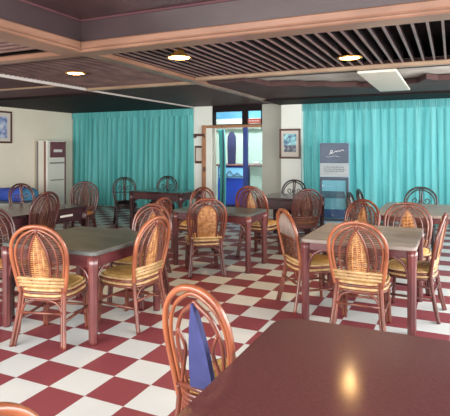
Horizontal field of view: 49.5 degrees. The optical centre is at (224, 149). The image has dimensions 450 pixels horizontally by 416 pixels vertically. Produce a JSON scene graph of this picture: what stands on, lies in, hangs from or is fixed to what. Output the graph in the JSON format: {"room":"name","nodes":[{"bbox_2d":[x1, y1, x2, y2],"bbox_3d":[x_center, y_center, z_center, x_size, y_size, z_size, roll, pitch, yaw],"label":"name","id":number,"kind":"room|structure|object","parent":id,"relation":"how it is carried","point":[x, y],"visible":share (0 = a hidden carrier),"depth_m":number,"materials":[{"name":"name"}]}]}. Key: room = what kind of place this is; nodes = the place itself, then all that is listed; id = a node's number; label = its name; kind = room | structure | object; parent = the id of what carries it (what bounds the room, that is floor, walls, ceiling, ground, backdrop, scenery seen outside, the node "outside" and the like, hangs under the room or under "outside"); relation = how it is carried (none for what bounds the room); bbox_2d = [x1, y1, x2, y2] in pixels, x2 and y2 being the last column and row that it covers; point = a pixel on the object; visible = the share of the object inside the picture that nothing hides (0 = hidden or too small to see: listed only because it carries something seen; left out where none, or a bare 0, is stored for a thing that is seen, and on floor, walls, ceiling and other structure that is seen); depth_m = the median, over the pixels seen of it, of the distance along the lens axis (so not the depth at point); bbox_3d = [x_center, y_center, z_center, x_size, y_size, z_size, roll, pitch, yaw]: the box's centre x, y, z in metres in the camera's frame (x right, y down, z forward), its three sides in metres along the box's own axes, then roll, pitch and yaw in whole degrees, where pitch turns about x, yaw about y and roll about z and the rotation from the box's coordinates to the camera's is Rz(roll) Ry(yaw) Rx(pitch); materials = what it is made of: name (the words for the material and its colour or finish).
{"room":"restaurant dining room","nodes":[
{"label":"restaurant dining room","id":0,"kind":"room"},
{"bbox_2d":[0,40,34,52],"bbox_3d":[-5.863,-1.131,3.684,5.940,0.085,6.150,0,0,25],"label":"ceiling","id":1,"kind":"structure","parent":0,"point":[5,47],"depth_m":5.26,"materials":[{"name":"brown wood"}]},
{"bbox_2d":[0,107,73,203],"bbox_3d":[-7.111,0.016,8.219,0.150,3.100,13.300,0,0,25],"label":"wall","id":2,"kind":"structure","parent":0,"point":[18,157],"depth_m":12.54,"materials":[{"name":"beige paint"}]},
{"bbox_2d":[0,111,11,142],"bbox_3d":[-5.452,-0.544,11.561,0.035,0.780,1.000,0,0,25],"label":"picture frame","id":3,"kind":"object","parent":2,"relation":"attached to","point":[5,116],"visible":1,"depth_m":11.85,"materials":[{"name":"brown wood"}]},
{"bbox_2d":[0,116,6,137],"bbox_3d":[-5.458,-0.534,11.553,0.004,0.520,0.740,0,0,25],"label":"print","id":4,"kind":"object","parent":3,"relation":"attached to","point":[3,119],"depth_m":11.79},
{"bbox_2d":[0,51,79,64],"bbox_3d":[-4.380,-1.069,6.655,6.120,0.060,0.170,0,0,25],"label":"trim","id":5,"kind":"structure","parent":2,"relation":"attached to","point":[38,56],"depth_m":5.58,"materials":[{"name":"beige wood"}]},
{"bbox_2d":[0,77,95,97],"bbox_3d":[-4.701,-1.117,8.597,3.900,0.075,3.080,0,0,25],"label":"ceiling","id":6,"kind":"structure","parent":0,"point":[5,83],"depth_m":8.92,"materials":[{"name":"brown wood"}]},
{"bbox_2d":[0,85,58,90],"bbox_3d":[-4.528,-1.067,8.991,3.880,0.026,0.080,0,0,25],"label":"trim","id":7,"kind":"structure","parent":6,"relation":"attached to","point":[49,86],"depth_m":8.43,"materials":[{"name":"brown wood"}]},
{"bbox_2d":[0,50,189,87],"bbox_3d":[-2.003,-1.130,7.082,2.170,0.088,2.510,0,0,25],"label":"ceiling","id":8,"kind":"structure","parent":0,"point":[99,73],"depth_m":6.97,"materials":[{"name":"brown wood"}]},
{"bbox_2d":[65,71,85,74],"bbox_3d":[-2.098,-1.071,6.867,0.290,0.025,0.290,0,0,25],"label":"recessed light","id":9,"kind":"object","parent":8,"relation":"in","point":[67,72],"visible":1,"depth_m":6.82,"materials":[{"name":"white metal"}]},
{"bbox_2d":[0,74,193,107],"bbox_3d":[-2.398,-1.077,8.876,0.040,0.055,7.670,0,0,25],"label":"trim","id":10,"kind":"structure","parent":8,"relation":"attached to","point":[1,75],"depth_m":8.28,"materials":[{"name":"white paint"}]},
{"bbox_2d":[0,93,191,112],"bbox_3d":[-3.281,-1.094,11.648,3.900,0.120,3.650,0,0,25],"label":"ceiling","id":11,"kind":"structure","parent":0,"point":[83,102],"depth_m":10.96,"materials":[{"name":"black paint"}]},
{"bbox_3d":[-2.604,-1.044,13.136,3.870,0.020,0.100,0,0,25],"label":"trim","id":12,"kind":"structure","parent":11,"relation":"attached to","visible":0},
{"bbox_2d":[72,108,193,208],"bbox_3d":[-2.566,0.252,13.100,3.911,2.568,0.177,0,0,25],"label":"curtain","id":13,"kind":"object","parent":12,"relation":"hanging from","point":[145,146],"visible":0.89,"depth_m":13.03,"materials":[{"name":"teal fabric"}]},
{"bbox_2d":[102,84,270,106],"bbox_3d":[-0.573,-1.117,10.155,2.190,0.075,4.070,0,0,25],"label":"ceiling","id":14,"kind":"structure","parent":0,"point":[196,95],"depth_m":9.74,"materials":[{"name":"black paint"}]},
{"bbox_2d":[87,82,195,90],"bbox_3d":[-1.448,-1.073,8.263,2.180,0.053,0.100,0,0,25],"label":"trim","id":15,"kind":"structure","parent":14,"relation":"attached to","point":[170,83],"depth_m":8.22,"materials":[{"name":"brown wood"}]},
{"bbox_2d":[88,54,272,103],"bbox_3d":[-0.129,-1.069,8.300,0.180,0.061,6.360,0,0,25],"label":"trim","id":16,"kind":"structure","parent":14,"relation":"attached to","point":[111,58],"depth_m":6.58,"materials":[{"name":"beige wood"}]},
{"bbox_2d":[193,106,212,204],"bbox_3d":[-0.531,0.016,12.353,0.550,3.100,0.250,0,0,25],"label":"wall","id":17,"kind":"structure","parent":0,"point":[201,115],"depth_m":12.27,"materials":[{"name":"white paint"}]},
{"bbox_2d":[195,146,201,162],"bbox_3d":[-0.614,0.126,12.235,0.300,0.440,0.035,0,0,25],"label":"frame","id":18,"kind":"object","parent":17,"relation":"attached to","point":[198,149],"visible":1,"depth_m":12.26,"materials":[{"name":"brown wood"}]},
{"bbox_2d":[194,134,204,137],"bbox_3d":[-0.627,-0.344,12.205,0.300,0.100,0.100,0,0,25],"label":"wall shelf","id":19,"kind":"object","parent":17,"relation":"attached to","point":[195,135],"visible":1,"depth_m":12.16,"materials":[{"name":"brown wood"}]},
{"bbox_2d":[202,124,261,206],"bbox_3d":[0.153,0.481,11.897,1.565,2.170,0.299,0,0,25],"label":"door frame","id":20,"kind":"structure","parent":17,"relation":"in","point":[206,129],"depth_m":12.12,"materials":[{"name":"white wood"}]},
{"bbox_2d":[219,129,225,206],"bbox_3d":[-0.078,0.496,12.306,0.206,2.040,0.078,0,0,25],"label":"door curtain","id":21,"kind":"object","parent":20,"relation":"hanging from","point":[222,154],"visible":0.9,"depth_m":12.30,"materials":[{"name":"teal fabric"}]},
{"bbox_2d":[0,202,449,415],"bbox_3d":[-0.610,1.616,6.792,13.240,0.100,16.200,0,0,25],"label":"floor","id":22,"kind":"structure","parent":0,"point":[127,373],"depth_m":4.28,"materials":[{"name":"tile"}]},
{"bbox_2d":[0,201,20,205],"bbox_3d":[-4.621,1.336,10.369,1.570,0.460,0.600,0,0,25],"label":"bench","id":23,"kind":"object","parent":22,"relation":"on","point":[2,203],"visible":0.02,"depth_m":10.02,"materials":[{"name":"grey paint"}]},
{"bbox_2d":[0,187,38,202],"bbox_3d":[-4.627,0.941,10.372,1.624,0.326,0.326,0,0,25],"label":"bolster","id":24,"kind":"object","parent":23,"relation":"on","point":[4,192],"visible":0.49,"depth_m":10.09,"materials":[{"name":"blue fabric"}]},
{"bbox_2d":[0,402,38,415],"bbox_3d":[-0.349,1.078,0.967,0.557,0.984,0.508,0,0,25],"label":"rattan chair","id":25,"kind":"object","parent":22,"relation":"on","point":[6,408],"visible":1,"depth_m":1.19,"materials":[{"name":"wicker"}]},
{"bbox_2d":[0,208,42,318],"bbox_3d":[-2.126,1.078,4.827,0.557,0.984,0.508,0,0,25],"label":"rattan chair","id":26,"kind":"object","parent":22,"relation":"on","point":[9,219],"visible":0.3,"depth_m":4.97,"materials":[{"name":"wicker"}]},
{"bbox_2d":[8,183,34,204],"bbox_3d":[-3.367,1.078,8.392,0.557,0.984,0.508,0,0,35],"label":"rattan chair","id":27,"kind":"object","parent":22,"relation":"on","point":[22,201],"visible":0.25,"depth_m":8.51,"materials":[{"name":"wicker"}]},
{"bbox_2d":[6,191,59,239],"bbox_3d":[-2.604,1.063,6.618,0.574,1.014,0.523,0,0,25],"label":"rattan chair","id":28,"kind":"object","parent":22,"relation":"on","point":[55,209],"visible":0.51,"depth_m":6.50,"materials":[{"name":"wicker"}]},
{"bbox_2d":[0,202,86,233],"bbox_3d":[-3.013,1.208,6.797,1.115,0.715,1.995,0,0,25],"label":"dining table","id":29,"kind":"object","parent":22,"relation":"on","point":[19,213],"visible":0.46,"depth_m":7.06,"materials":[{"name":"brown wood"}]},
{"bbox_2d":[9,224,88,350],"bbox_3d":[-1.441,1.078,4.076,0.508,0.984,0.557,0,0,9],"label":"rattan chair","id":30,"kind":"object","parent":22,"relation":"on","point":[47,287],"visible":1,"depth_m":3.88,"materials":[{"name":"wicker"}]},
{"bbox_2d":[36,140,65,203],"bbox_3d":[-4.585,0.658,12.879,0.416,1.815,0.688,0,0,25],"label":"air conditioner","id":31,"kind":"object","parent":22,"relation":"on","point":[50,154],"visible":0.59,"depth_m":12.64,"materials":[{"name":"white plastic"}]},
{"bbox_2d":[63,181,98,228],"bbox_3d":[-2.510,1.068,8.494,0.518,1.004,0.568,0,0,0],"label":"rattan chair","id":32,"kind":"object","parent":22,"relation":"on","point":[84,194],"visible":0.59,"depth_m":8.69,"materials":[{"name":"wicker"}]},
{"bbox_2d":[1,226,161,345],"bbox_3d":[-1.299,1.191,4.548,1.060,0.750,1.025,0,0,25],"label":"dining table","id":33,"kind":"object","parent":22,"relation":"on","point":[91,248],"visible":0.75,"depth_m":4.29,"materials":[{"name":"wood"}]},
{"bbox_2d":[112,177,137,226],"bbox_3d":[-2.084,1.078,10.216,0.508,0.984,0.557,0,0,-17],"label":"rattan chair","id":34,"kind":"object","parent":22,"relation":"on","point":[118,204],"visible":0.83,"depth_m":10.32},
{"bbox_2d":[98,215,170,334],"bbox_3d":[-0.828,1.078,4.454,0.557,0.984,0.508,0,0,29],"label":"rattan chair","id":35,"kind":"object","parent":22,"relation":"on","point":[134,276],"visible":0.98,"depth_m":4.33,"materials":[{"name":"wicker"}]},
{"bbox_2d":[107,203,171,309],"bbox_3d":[-0.884,1.078,5.094,0.508,0.984,0.557,0,0,25],"label":"rattan chair","id":36,"kind":"object","parent":22,"relation":"on","point":[128,260],"visible":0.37,"depth_m":5.19,"materials":[{"name":"wicker"}]},
{"bbox_2d":[148,197,171,272],"bbox_3d":[-0.994,1.078,6.123,0.557,0.984,0.508,0,0,25],"label":"rattan chair","id":37,"kind":"object","parent":22,"relation":"on","point":[161,201],"visible":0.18,"depth_m":6.13,"materials":[{"name":"wicker"}]},
{"bbox_2d":[149,176,176,213],"bbox_3d":[-1.359,1.078,10.697,0.508,0.984,0.557,0,0,17],"label":"rattan chair","id":38,"kind":"object","parent":22,"relation":"on","point":[159,181],"visible":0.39,"depth_m":10.88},
{"bbox_2d":[129,188,201,232],"bbox_3d":[-1.180,1.191,9.787,1.215,0.750,0.865,0,0,25],"label":"dining table","id":39,"kind":"object","parent":22,"relation":"on","point":[180,195],"visible":0.72,"depth_m":9.51,"materials":[{"name":"brown wood"}]},
{"bbox_2d":[170,187,214,252],"bbox_3d":[-0.491,1.078,7.502,0.508,0.984,0.557,0,0,37],"label":"rattan chair","id":40,"kind":"object","parent":22,"relation":"on","point":[183,226],"visible":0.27,"depth_m":7.54,"materials":[{"name":"wicker"}]},
{"bbox_2d":[162,284,236,415],"bbox_3d":[-0.013,1.078,2.350,0.378,0.984,0.557,0,0,31],"label":"rattan chair","id":41,"kind":"object","parent":22,"relation":"on","point":[203,370],"visible":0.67,"depth_m":2.17,"materials":[{"name":"wicker"}]},
{"bbox_2d":[188,303,214,389],"bbox_3d":[-0.119,0.883,2.176,0.121,0.425,0.116,0,0,31],"label":"cushion","id":42,"kind":"object","parent":41,"relation":"on","point":[201,372],"depth_m":2.16,"materials":[{"name":"blue fabric"}]},
{"bbox_2d":[185,198,226,278],"bbox_3d":[-0.259,1.078,6.203,0.508,0.984,0.557,0,0,-11],"label":"rattan chair","id":43,"kind":"object","parent":22,"relation":"on","point":[203,238],"visible":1,"depth_m":6.01,"materials":[{"name":"wicker"}]},
{"bbox_2d":[172,205,266,273],"bbox_3d":[-0.066,1.191,6.682,1.155,0.750,0.675,0,0,25],"label":"dining table","id":44,"kind":"object","parent":22,"relation":"on","point":[247,216],"visible":0.8,"depth_m":6.57,"materials":[{"name":"wood"}]},
{"bbox_2d":[218,166,250,206],"bbox_3d":[0.298,1.006,13.412,0.840,1.120,0.630,0,0,25],"label":"base cabinet","id":45,"kind":"object","parent":22,"relation":"on","point":[234,174],"visible":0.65,"depth_m":13.14,"materials":[{"name":"wood"}]},
{"bbox_2d":[219,171,241,176],"bbox_3d":[0.157,0.655,13.141,0.749,0.180,0.019,0,0,25],"label":"print","id":46,"kind":"object","parent":45,"relation":"attached to","point":[228,173],"depth_m":13.11},
{"bbox_2d":[216,163,261,166],"bbox_3d":[0.998,0.419,13.103,2.450,0.050,0.680,0,0,25],"label":"countertop","id":47,"kind":"structure","parent":45,"relation":"on","point":[227,164],"depth_m":13.00,"materials":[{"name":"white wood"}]},
{"bbox_2d":[227,132,235,163],"bbox_3d":[0.184,-0.046,13.427,0.250,0.885,0.040,0,0,25],"label":"board","id":48,"kind":"object","parent":47,"relation":"on","point":[231,141],"visible":0.9,"depth_m":13.41,"materials":[{"name":"blue"}]},
{"bbox_2d":[250,166,261,204],"bbox_3d":[1.431,1.006,12.908,1.500,1.120,0.548,0,0,25],"label":"storage cabinet","id":49,"kind":"object","parent":22,"relation":"on","point":[255,172],"visible":0.16,"depth_m":12.93,"materials":[{"name":"white"}]},
{"bbox_2d":[235,186,281,256],"bbox_3d":[0.506,1.044,7.213,0.544,1.053,0.596,0,0,33],"label":"rattan chair","id":50,"kind":"object","parent":22,"relation":"on","point":[271,224],"visible":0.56,"depth_m":7.04,"materials":[{"name":"wicker"}]},
{"bbox_2d":[257,193,324,240],"bbox_3d":[1.161,1.191,8.571,0.985,0.750,0.935,0,0,25],"label":"dining table","id":51,"kind":"object","parent":22,"relation":"on","point":[276,201],"visible":0.36,"depth_m":8.32,"materials":[{"name":"brown wood"}]},
{"bbox_2d":[277,179,305,229],"bbox_3d":[1.260,1.078,9.390,0.508,0.984,0.557,0,0,25],"label":"rattan chair","id":52,"kind":"object","parent":22,"relation":"on","point":[292,180],"visible":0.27,"depth_m":9.58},
{"bbox_2d":[284,189,322,252],"bbox_3d":[1.190,1.078,7.605,0.508,0.984,0.557,0,0,-15],"label":"rattan chair","id":53,"kind":"object","parent":22,"relation":"on","point":[305,222],"visible":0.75,"depth_m":7.40,"materials":[{"name":"wicker"}]},
{"bbox_2d":[276,208,341,313],"bbox_3d":[0.830,1.078,4.942,0.557,0.984,0.508,0,0,-15],"label":"rattan chair","id":54,"kind":"object","parent":22,"relation":"on","point":[286,227],"visible":0.86,"depth_m":4.83,"materials":[{"name":"wicker"}]},
{"bbox_2d":[177,319,449,415],"bbox_3d":[0.693,1.206,1.489,1.600,0.720,1.485,0,0,25],"label":"dining table","id":55,"kind":"object","parent":22,"relation":"on","point":[295,367],"visible":1,"depth_m":1.82,"materials":[{"name":"brown wood"}]},
{"bbox_2d":[320,143,349,223],"bbox_3d":[2.229,0.716,9.911,0.570,1.700,0.583,0,0,16],"label":"fridge","id":56,"kind":"object","parent":22,"relation":"on","point":[334,157],"visible":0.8,"depth_m":9.69,"materials":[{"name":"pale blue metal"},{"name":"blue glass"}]},
{"bbox_2d":[322,199,380,293],"bbox_3d":[1.444,1.078,5.637,0.557,0.984,0.508,0,0,-37],"label":"rattan chair","id":57,"kind":"object","parent":22,"relation":"on","point":[362,201],"visible":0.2,"depth_m":5.74,"materials":[{"name":"wicker"}]},
{"bbox_2d":[327,221,391,330],"bbox_3d":[1.190,1.078,4.261,0.508,0.984,0.557,0,0,25],"label":"rattan chair","id":58,"kind":"object","parent":22,"relation":"on","point":[359,280],"visible":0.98,"depth_m":4.07,"materials":[{"name":"wicker"}]},
{"bbox_2d":[300,223,423,335],"bbox_3d":[1.374,1.191,4.776,1.015,0.750,1.115,0,0,25],"label":"dining table","id":59,"kind":"object","parent":22,"relation":"on","point":[407,243],"visible":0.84,"depth_m":4.47,"materials":[{"name":"brown wood"}]},
{"bbox_2d":[346,192,384,259],"bbox_3d":[1.965,1.078,6.695,0.557,0.984,0.508,0,0,25],"label":"rattan chair","id":60,"kind":"object","parent":22,"relation":"on","point":[349,194],"visible":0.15,"depth_m":6.75,"materials":[{"name":"brown wicker"}]},
{"bbox_2d":[356,189,394,224],"bbox_3d":[2.232,1.078,7.199,0.557,0.984,0.508,0,0,25],"label":"rattan chair","id":61,"kind":"object","parent":22,"relation":"on","point":[359,194],"visible":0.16,"depth_m":7.23,"materials":[{"name":"red rattan"},{"name":"cane"},{"name":"pale cane"}]},
{"bbox_2d":[383,202,432,295],"bbox_3d":[2.071,1.095,5.547,0.548,0.950,0.537,0,0,21],"label":"rattan chair","id":62,"kind":"object","parent":22,"relation":"on","point":[426,251],"visible":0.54,"depth_m":5.72,"materials":[{"name":"wicker"}]},
{"bbox_2d":[374,202,449,270],"bbox_3d":[2.847,1.191,6.672,1.385,0.750,1.415,0,0,25],"label":"dining table","id":63,"kind":"object","parent":22,"relation":"on","point":[436,211],"visible":0.27,"depth_m":6.34,"materials":[{"name":"brown wood"}]},
{"bbox_2d":[384,212,448,323],"bbox_3d":[1.840,1.078,4.699,0.557,0.984,0.508,0,0,31],"label":"rattan chair","id":64,"kind":"object","parent":22,"relation":"on","point":[426,271],"visible":0.84,"depth_m":4.56,"materials":[{"name":"wicker"}]},
{"bbox_2d":[404,187,437,253],"bbox_3d":[2.995,1.078,7.502,0.508,0.984,0.557,0,0,25],"label":"rattan chair","id":65,"kind":"object","parent":22,"relation":"on","point":[420,189],"visible":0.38,"depth_m":7.66,"materials":[{"name":"brown wicker"}]},
{"bbox_2d":[0,0,449,65],"bbox_3d":[-0.520,-1.446,6.750,13.040,0.135,16.200,0,0,25],"label":"ceiling","id":66,"kind":"structure","parent":0,"point":[79,9],"depth_m":4.95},
{"bbox_2d":[18,0,233,21],"bbox_3d":[0.218,-1.369,0.930,6.790,0.019,6.270,0,0,25],"label":"trim","id":67,"kind":"structure","parent":66,"relation":"attached to","point":[24,1],"depth_m":4.78,"materials":[{"name":"brown wood"}]},
{"bbox_2d":[0,0,425,41],"bbox_3d":[0.203,-1.236,0.970,6.850,0.285,6.330,0,0,25],"label":"ceiling beam","id":68,"kind":"structure","parent":66,"relation":"attached to","point":[236,11],"depth_m":4.58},
{"bbox_2d":[0,28,80,54],"bbox_3d":[-2.976,-1.067,2.445,0.320,0.063,6.320,0,0,25],"label":"trim","id":69,"kind":"structure","parent":68,"relation":"attached to","point":[5,35],"depth_m":4.77,"materials":[{"name":"beige wood"}]},
{"bbox_2d":[0,0,449,49],"bbox_3d":[0.219,-1.097,0.921,6.780,0.075,6.255,0,0,25],"label":"trim","id":70,"kind":"structure","parent":69,"relation":"attached to","point":[428,5],"depth_m":4.30,"materials":[{"name":"beige wood"}]},
{"bbox_2d":[216,129,261,199],"bbox_3d":[0.794,0.066,13.198,4.500,3.000,2.400,0,0,25],"label":"wall","id":71,"kind":"structure","parent":0,"point":[254,135],"depth_m":14.54,"materials":[{"name":"white paint"}]},
{"bbox_2d":[216,111,260,118],"bbox_3d":[1.153,-1.014,14.206,4.100,0.440,0.070,0,0,25],"label":"trim","id":72,"kind":"structure","parent":71,"relation":"attached to","point":[252,114],"depth_m":14.57,"materials":[{"name":"blue glass"}]},
{"bbox_2d":[216,118,261,129],"bbox_3d":[0.365,-0.759,14.409,1.500,0.310,0.226,0,0,25],"label":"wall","id":73,"kind":"structure","parent":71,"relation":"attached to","point":[236,120],"depth_m":14.36,"materials":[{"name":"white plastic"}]},
{"bbox_2d":[212,104,280,215],"bbox_3d":[0.590,0.016,11.859,1.900,3.100,0.200,0,0,25],"label":"wall","id":74,"kind":"structure","parent":0,"point":[271,113],"depth_m":11.52,"materials":[{"name":"beige paint"}]},
{"bbox_2d":[212,108,261,124],"bbox_3d":[0.306,-0.796,11.936,1.320,0.395,0.100,0,0,25],"label":"window","id":75,"kind":"structure","parent":74,"relation":"in","point":[245,112],"depth_m":11.85,"materials":[{"name":"black"}]},
{"bbox_2d":[248,118,260,122],"bbox_3d":[0.705,-0.689,11.726,0.340,0.110,0.019,0,0,25],"label":"sign","id":76,"kind":"object","parent":75,"relation":"attached to","point":[258,120],"visible":1,"depth_m":11.72,"materials":[{"name":"red"}]},
{"bbox_2d":[115,20,446,76],"bbox_3d":[2.098,-1.151,4.974,6.610,0.125,2.230,0,0,25],"label":"ceiling","id":77,"kind":"structure","parent":0,"point":[295,51],"depth_m":5.62,"materials":[{"name":"brown wood"}]},
{"bbox_2d":[167,48,191,59],"bbox_3d":[-0.510,-1.071,5.444,0.280,0.126,0.280,0,0,25],"label":"ceiling light","id":78,"kind":"object","parent":77,"relation":"attached to","point":[180,54],"visible":0.97,"depth_m":5.38,"materials":[{"name":"gold metal"}]},
{"bbox_2d":[72,9,449,56],"bbox_3d":[1.524,-1.067,3.890,6.920,0.065,0.240,0,0,25],"label":"trim","id":79,"kind":"structure","parent":77,"relation":"attached to","point":[436,15],"depth_m":4.31,"materials":[{"name":"beige wood"}]},
{"bbox_2d":[337,55,362,60],"bbox_3d":[1.460,-1.071,5.718,0.290,0.025,0.290,0,0,25],"label":"recessed light","id":80,"kind":"object","parent":77,"relation":"in","point":[345,57],"visible":1,"depth_m":5.68,"materials":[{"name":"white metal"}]},
{"bbox_2d":[281,104,303,215],"bbox_3d":[1.584,0.191,11.275,0.475,2.750,0.420,0,0,25],"label":"wall pillar","id":81,"kind":"structure","parent":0,"point":[291,115],"depth_m":11.09,"materials":[{"name":"white paint"}]},
{"bbox_2d":[279,128,300,158],"bbox_3d":[1.472,-0.134,11.076,0.500,0.680,0.035,0,0,25],"label":"picture frame","id":82,"kind":"object","parent":81,"relation":"attached to","point":[289,139],"visible":1,"depth_m":11.07,"materials":[{"name":"brown wood"}]},
{"bbox_2d":[284,145,295,151],"bbox_3d":[1.473,-0.024,11.077,0.280,0.160,0.004,0,0,25],"label":"print","id":83,"kind":"object","parent":82,"relation":"attached to","point":[287,148],"depth_m":11.08},
{"bbox_2d":[284,134,295,144],"bbox_3d":[1.473,-0.229,11.077,0.300,0.250,0.004,0,0,25],"label":"print","id":84,"kind":"object","parent":82,"relation":"on","point":[289,139],"depth_m":11.08},
{"bbox_2d":[198,55,449,98],"bbox_3d":[3.564,-1.104,8.047,6.730,0.100,4.400,0,0,25],"label":"ceiling","id":85,"kind":"structure","parent":0,"point":[427,82],"depth_m":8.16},
{"bbox_2d":[195,59,449,80],"bbox_3d":[2.615,-1.071,6.008,6.730,0.055,0.100,0,0,25],"label":"trim","id":86,"kind":"structure","parent":85,"relation":"attached to","point":[441,61],"depth_m":6.53,"materials":[{"name":"brown wood"}]},
{"bbox_2d":[263,91,449,104],"bbox_3d":[4.094,-1.039,9.268,6.800,0.040,1.060,0,0,25],"label":"trim","id":87,"kind":"structure","parent":85,"relation":"attached to","point":[432,94],"depth_m":9.74,"materials":[{"name":"brown wood"}]},
{"bbox_2d":[357,69,409,91],"bbox_3d":[2.451,-1.032,7.397,0.500,0.045,2.240,0,0,25],"label":"ceiling panel","id":88,"kind":"object","parent":85,"relation":"attached to","point":[382,80],"visible":1,"depth_m":7.03,"materials":[{"name":"white plastic"}]},
{"bbox_3d":[4.617,-1.046,9.775,6.280,0.020,0.100,0,0,25],"label":"trim","id":89,"kind":"structure","parent":85,"relation":"attached to","visible":0},
{"bbox_2d":[303,98,449,225],"bbox_3d":[4.340,0.251,9.879,5.670,2.570,0.176,0,0,25],"label":"curtain","id":90,"kind":"object","parent":89,"relation":"hanging from","point":[397,147],"visible":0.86,"depth_m":10.32,"materials":[{"name":"teal fabric"}]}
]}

